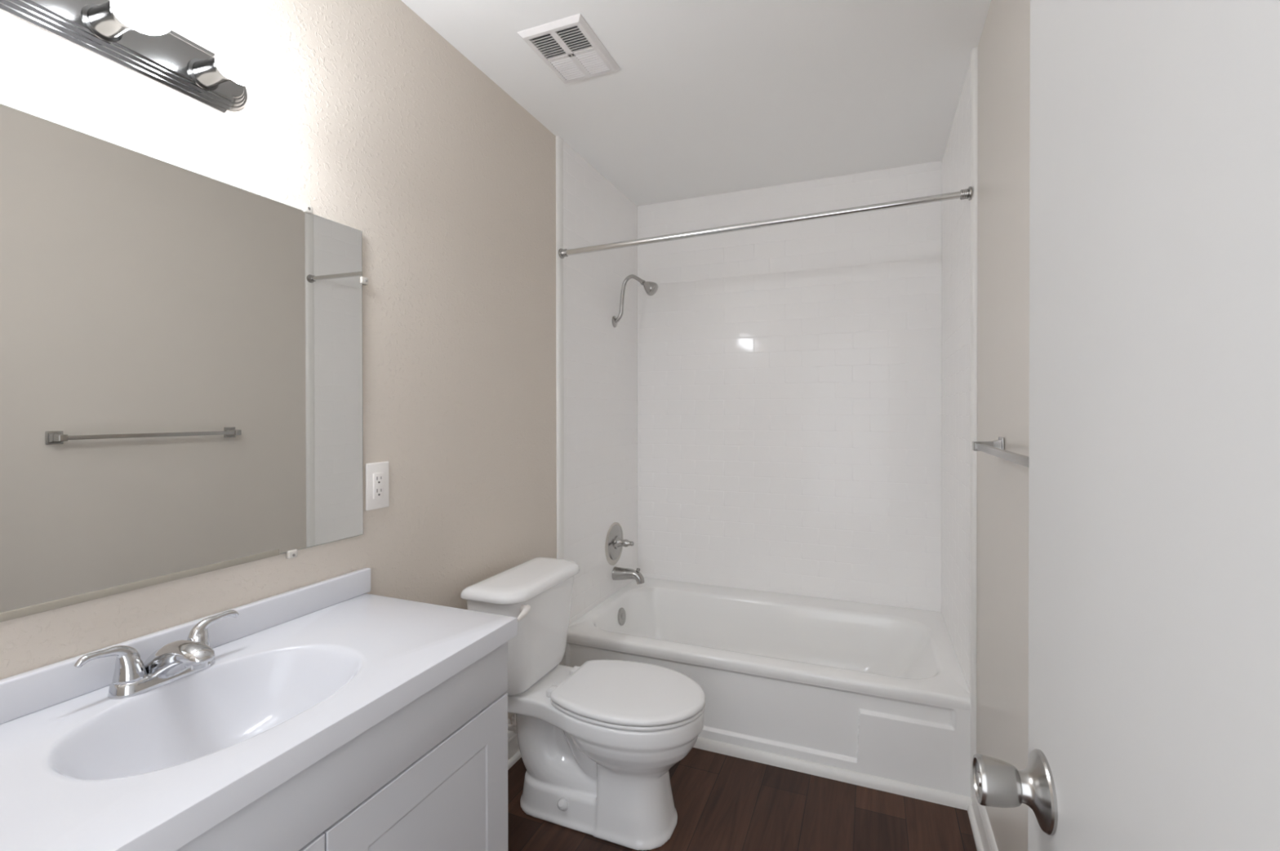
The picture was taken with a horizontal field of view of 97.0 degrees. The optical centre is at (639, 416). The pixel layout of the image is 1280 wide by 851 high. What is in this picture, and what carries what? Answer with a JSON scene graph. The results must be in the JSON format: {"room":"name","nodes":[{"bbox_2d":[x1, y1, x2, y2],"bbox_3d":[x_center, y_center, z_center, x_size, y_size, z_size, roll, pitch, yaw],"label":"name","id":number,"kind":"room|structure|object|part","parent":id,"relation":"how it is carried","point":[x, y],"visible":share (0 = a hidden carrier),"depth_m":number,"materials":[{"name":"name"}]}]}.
{"room":"bathroom","nodes":[
{"label":"bathroom","id":0,"kind":"room"},
{"bbox_2d":[0,0,637,724],"bbox_3d":[-0.644,0.049,1.787,0.112,2.440,3.304,0,0,22],"label":"wall","id":1,"kind":"structure","parent":0,"point":[363,116],"depth_m":1.67,"materials":[{"name":"beige paint"}]},
{"bbox_2d":[0,0,269,113],"bbox_3d":[-0.840,-0.673,0.941,0.184,0.110,0.485,0,0,22],"label":"vanity light","id":2,"kind":"object","parent":1,"relation":"attached to","point":[137,36],"visible":1,"depth_m":1.01,"materials":[{"name":"silver metal"}]},
{"bbox_2d":[81,0,175,42],"bbox_3d":[-0.832,-0.660,0.924,0.157,0.081,0.081,0,0,22],"label":"bulb","id":3,"kind":"object","parent":2,"relation":"attached to","point":[102,20],"depth_m":0.92,"materials":[{"name":"white glass"}]},
{"bbox_2d":[187,35,269,90],"bbox_3d":[-0.774,-0.660,1.069,0.157,0.081,0.081,0,0,22],"label":"bulb","id":4,"kind":"object","parent":2,"relation":"attached to","point":[237,59],"depth_m":1.05,"materials":[{"name":"white glass"}]},
{"bbox_2d":[0,103,368,622],"bbox_3d":[-0.889,-0.082,1.048,0.014,0.813,0.936,0,0,22],"label":"wall mirror","id":5,"kind":"object","parent":1,"relation":"attached to","point":[181,348],"visible":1,"depth_m":1.04,"materials":[{"name":"clear glass"}]},
{"bbox_2d":[0,568,370,724],"bbox_3d":[-0.889,0.430,1.034,0.020,0.062,0.961,0,0,22],"label":"backsplash","id":6,"kind":"structure","parent":1,"relation":"attached to","point":[27,693],"depth_m":1.04,"materials":[{"name":"white stone"}]},
{"bbox_2d":[365,462,389,511],"bbox_3d":[-0.701,0.186,1.516,0.009,0.124,0.076,0,0,22],"label":"wall outlet","id":7,"kind":"object","parent":1,"relation":"attached to","point":[377,490],"visible":1,"depth_m":1.51,"materials":[{"name":"white plastic"}]},
{"bbox_2d":[373,472,383,499],"bbox_3d":[-0.699,0.186,1.515,0.004,0.067,0.034,0,0,22],"label":"receptacle","id":8,"kind":"object","parent":7,"relation":"attached to","point":[378,477],"depth_m":1.51,"materials":[{"name":"white plastic"}]},
{"bbox_2d":[507,713,516,733],"bbox_3d":[-0.453,1.094,2.026,0.062,0.099,0.052,0,0,22],"label":"supply valve","id":9,"kind":"object","parent":1,"relation":"attached to","point":[513,727],"visible":0.44,"depth_m":2.02,"materials":[{"name":"white plastic"}]},
{"bbox_2d":[507,731,521,770],"bbox_3d":[-0.524,1.210,1.931,0.026,0.116,0.985,0,0,22],"label":"baseboard","id":10,"kind":"structure","parent":1,"relation":"attached to","point":[513,752],"depth_m":2.07,"materials":[{"name":"white paint"}]},
{"bbox_2d":[555,136,564,559],"bbox_3d":[-0.338,-0.132,2.401,0.014,2.085,0.041,0,0,22],"label":"trim","id":11,"kind":"structure","parent":1,"relation":"attached to","point":[559,141],"depth_m":2.39,"materials":[{"name":"white paint"}]},
{"bbox_2d":[604,522,634,565],"bbox_3d":[-0.083,0.653,2.879,0.106,0.216,0.216,0,0,22],"label":"shower valve","id":12,"kind":"object","parent":1,"relation":"attached to","point":[615,543],"visible":1,"depth_m":2.87,"materials":[{"name":"silver metal"}]},
{"bbox_3d":[-0.108,0.647,2.850,0.020,0.021,0.088,0,0,31],"label":"lever","id":13,"kind":"part","parent":12,"relation":"part of","materials":[{"name":"silver metal"}]},
{"bbox_2d":[611,566,644,584],"bbox_3d":[-0.055,0.805,2.871,0.164,0.078,0.068,0,0,22],"label":"tub spout","id":14,"kind":"object","parent":1,"relation":"attached to","point":[618,573],"visible":1,"depth_m":2.85,"materials":[{"name":"silver metal"}]},
{"bbox_2d":[612,274,657,327],"bbox_3d":[-0.022,-0.583,2.852,0.236,0.261,0.070,0,0,22],"label":"shower","id":15,"kind":"object","parent":1,"relation":"attached to","point":[651,288],"visible":1,"depth_m":2.85,"materials":[{"name":"silver metal"}]},
{"bbox_3d":[-0.057,-0.593,2.866,0.162,0.240,0.019,0,0,22],"label":"arm","id":16,"kind":"part","parent":15,"relation":"part of","materials":[{"name":"silver metal"}]},
{"bbox_2d":[400,0,991,206],"bbox_3d":[0.109,-1.200,1.473,1.740,0.060,3.304,0,0,22],"label":"ceiling","id":17,"kind":"structure","parent":0,"point":[705,97],"depth_m":2.00,"materials":[{"name":"white paint"}]},
{"bbox_2d":[517,13,620,84],"bbox_3d":[-0.220,-1.164,1.820,0.217,0.015,0.285,0,0,22],"label":"ceiling vent","id":18,"kind":"object","parent":17,"relation":"in","point":[569,46],"visible":1,"depth_m":1.79,"materials":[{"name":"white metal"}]},
{"bbox_2d":[507,747,977,850],"bbox_3d":[0.226,1.304,0.706,2.540,0.060,4.664,0,0,22],"label":"floor","id":19,"kind":"structure","parent":0,"point":[722,802],"depth_m":1.79,"materials":[{"name":"brown wood"}]},
{"bbox_2d":[175,641,507,850],"bbox_3d":[-0.688,0.888,0.947,0.459,0.771,0.932,0,0,22],"label":"bathroom vanity","id":20,"kind":"object","parent":19,"relation":"on","point":[432,775],"visible":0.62,"depth_m":1.01,"materials":[{"name":"white laminate"}]},
{"bbox_2d":[0,568,517,850],"bbox_3d":[-0.677,0.494,0.948,0.479,0.191,0.962,0,0,22],"label":"sink","id":21,"kind":"object","parent":20,"relation":"in","point":[300,673],"visible":0.98,"depth_m":0.92,"materials":[{"name":"white ceramic"}]},
{"bbox_2d":[74,610,239,699],"bbox_3d":[-0.831,0.418,0.994,0.179,0.084,0.176,0,0,-23],"label":"faucet","id":22,"kind":"object","parent":21,"relation":"on","point":[177,660],"visible":1,"depth_m":0.95,"materials":[{"name":"silver metal"}]},
{"bbox_3d":[-0.863,0.408,0.924,0.043,0.064,0.094,0,0,22],"label":"handle","id":23,"kind":"part","parent":22,"relation":"part of","materials":[{"name":"silver metal"}]},
{"bbox_3d":[-0.834,0.449,0.995,0.054,0.022,0.156,0,0,22],"label":"plate","id":24,"kind":"part","parent":22,"relation":"part of","materials":[{"name":"silver metal"}]},
{"bbox_3d":[-0.793,0.422,0.978,0.145,0.070,0.060,0,0,22],"label":"spout","id":25,"kind":"part","parent":22,"relation":"part of","materials":[{"name":"silver metal"}]},
{"bbox_3d":[-0.806,0.407,1.066,0.043,0.064,0.094,0,0,22],"label":"handle","id":26,"kind":"part","parent":22,"relation":"part of","materials":[{"name":"silver metal"}]},
{"bbox_3d":[-0.572,0.903,0.648,0.019,0.537,0.464,0,0,22],"label":"door","id":27,"kind":"part","parent":20,"relation":"part of","materials":[{"name":"white laminate"}]},
{"bbox_3d":[-0.396,0.900,1.080,0.019,0.537,0.464,0,0,22],"label":"door","id":28,"kind":"part","parent":20,"relation":"part of","materials":[{"name":"white laminate"}]},
{"bbox_2d":[460,557,705,850],"bbox_3d":[-0.146,0.899,1.822,0.725,0.737,0.459,0,0,22],"label":"toilet","id":29,"kind":"object","parent":19,"relation":"on","point":[600,741],"visible":0.96,"depth_m":1.74,"materials":[{"name":"white ceramic"}]},
{"bbox_3d":[-0.380,0.549,1.921,0.216,0.037,0.448,0,0,22],"label":"tank lid","id":30,"kind":"part","parent":29,"relation":"part of","materials":[{"name":"white ceramic"}]},
{"bbox_3d":[-0.384,0.726,1.923,0.192,0.321,0.410,0,0,22],"label":"tank","id":31,"kind":"part","parent":29,"relation":"part of","materials":[{"name":"white ceramic"}]},
{"bbox_3d":[-0.354,0.592,1.704,0.030,0.025,0.091,0,0,6],"label":"flush lever","id":32,"kind":"part","parent":29,"relation":"part of","materials":[{"name":"white plastic"}]},
{"bbox_3d":[-0.138,1.078,1.826,0.702,0.381,0.365,0,0,22],"label":"bowl","id":33,"kind":"part","parent":29,"relation":"part of","materials":[{"name":"white ceramic"}]},
{"bbox_3d":[-0.021,0.880,1.777,0.457,0.013,0.365,0,0,22],"label":"seat","id":34,"kind":"part","parent":29,"relation":"part of","materials":[{"name":"white plastic"}]},
{"bbox_3d":[-0.021,0.860,1.777,0.459,0.023,0.368,0,0,22],"label":"lid","id":35,"kind":"part","parent":29,"relation":"part of","materials":[{"name":"white plastic"}]},
{"bbox_2d":[559,577,970,797],"bbox_3d":[0.531,1.086,2.517,1.534,0.352,0.872,0,0,22],"label":"bathtub","id":36,"kind":"object","parent":19,"relation":"on","point":[879,691],"visible":0.73,"depth_m":2.17,"materials":[{"name":"white ceramic"}]},
{"bbox_3d":[-0.090,0.996,2.813,0.019,0.084,0.084,0,0,22],"label":"overflow plate","id":37,"kind":"part","parent":36,"relation":"part of","materials":[{"name":"silver metal"}]},
{"bbox_2d":[566,577,970,711],"bbox_3d":[0.531,1.058,2.517,1.534,0.295,0.872,0,0,22],"label":"basin","id":38,"kind":"object","parent":36,"relation":"in","point":[747,650],"depth_m":2.52,"materials":[{"name":"white ceramic"}]},
{"bbox_2d":[693,737,972,810],"bbox_3d":[0.364,1.248,2.106,1.536,0.036,0.016,0,0,22],"label":"trim","id":39,"kind":"structure","parent":36,"relation":"attached to","point":[941,797],"depth_m":1.97,"materials":[{"name":"white paint"}]},
{"bbox_2d":[637,160,942,612],"bbox_3d":[0.693,-0.136,2.911,1.540,2.087,0.011,0,0,22],"label":"wall","id":40,"kind":"structure","parent":0,"point":[789,375],"depth_m":2.86,"materials":[{"name":"white tile"}]},
{"bbox_2d":[941,0,1030,850],"bbox_3d":[0.864,0.050,1.173,0.112,2.440,3.304,0,0,22],"label":"wall","id":41,"kind":"structure","parent":0,"point":[1003,146],"depth_m":1.56,"materials":[{"name":"beige paint"}]},
{"bbox_2d":[558,186,972,258],"bbox_3d":[0.366,-0.701,2.107,1.511,0.076,0.045,0,0,22],"label":"shower curtain rod","id":42,"kind":"object","parent":41,"relation":"attached to","point":[966,193],"visible":1,"depth_m":2.06,"materials":[{"name":"metal"}]},
{"bbox_2d":[969,46,977,799],"bbox_3d":[1.075,0.046,1.827,0.014,2.438,0.041,0,0,22],"label":"trim","id":43,"kind":"structure","parent":41,"relation":"attached to","point":[974,55],"depth_m":1.81,"materials":[{"name":"white paint"}]},
{"bbox_2d":[967,783,998,850],"bbox_3d":[0.646,1.215,0.790,0.026,0.116,2.217,0,0,22],"label":"baseboard","id":44,"kind":"structure","parent":41,"relation":"attached to","point":[984,837],"depth_m":1.67,"materials":[{"name":"white paint"}]},
{"bbox_2d":[972,436,1029,467],"bbox_3d":[0.786,0.080,1.186,0.067,0.048,0.653,0,0,22],"label":"towel bar","id":45,"kind":"object","parent":41,"relation":"attached to","point":[996,448],"visible":0.49,"depth_m":1.25,"materials":[{"name":"silver metal"}]},
{"bbox_3d":[0.897,0.079,1.468,0.062,0.036,0.036,0,0,22],"label":"post","id":46,"kind":"part","parent":45,"relation":"part of","materials":[{"name":"silver metal"}]},
{"bbox_3d":[0.928,0.079,1.455,0.006,0.048,0.048,0,0,22],"label":"wall plate","id":47,"kind":"part","parent":45,"relation":"part of","materials":[{"name":"silver metal"}]},
{"bbox_3d":[-0.493,0.059,-0.004,1.540,2.440,0.100,0,0,22],"label":"wall","id":48,"kind":"structure","parent":0,"visible":0},
{"bbox_2d":[972,0,1279,850],"bbox_3d":[0.237,0.253,0.187,0.086,2.023,0.745,0,0,19],"label":"door","id":49,"kind":"structure","parent":48,"relation":"in","point":[1154,488],"depth_m":0.33,"materials":[{"name":"white paint"}]},
{"bbox_3d":[0.318,0.327,0.505,0.033,0.040,0.040,0,0,22],"label":"knob","id":50,"kind":"part","parent":49,"relation":"part of","materials":[{"name":"silver metal"}]}
]}

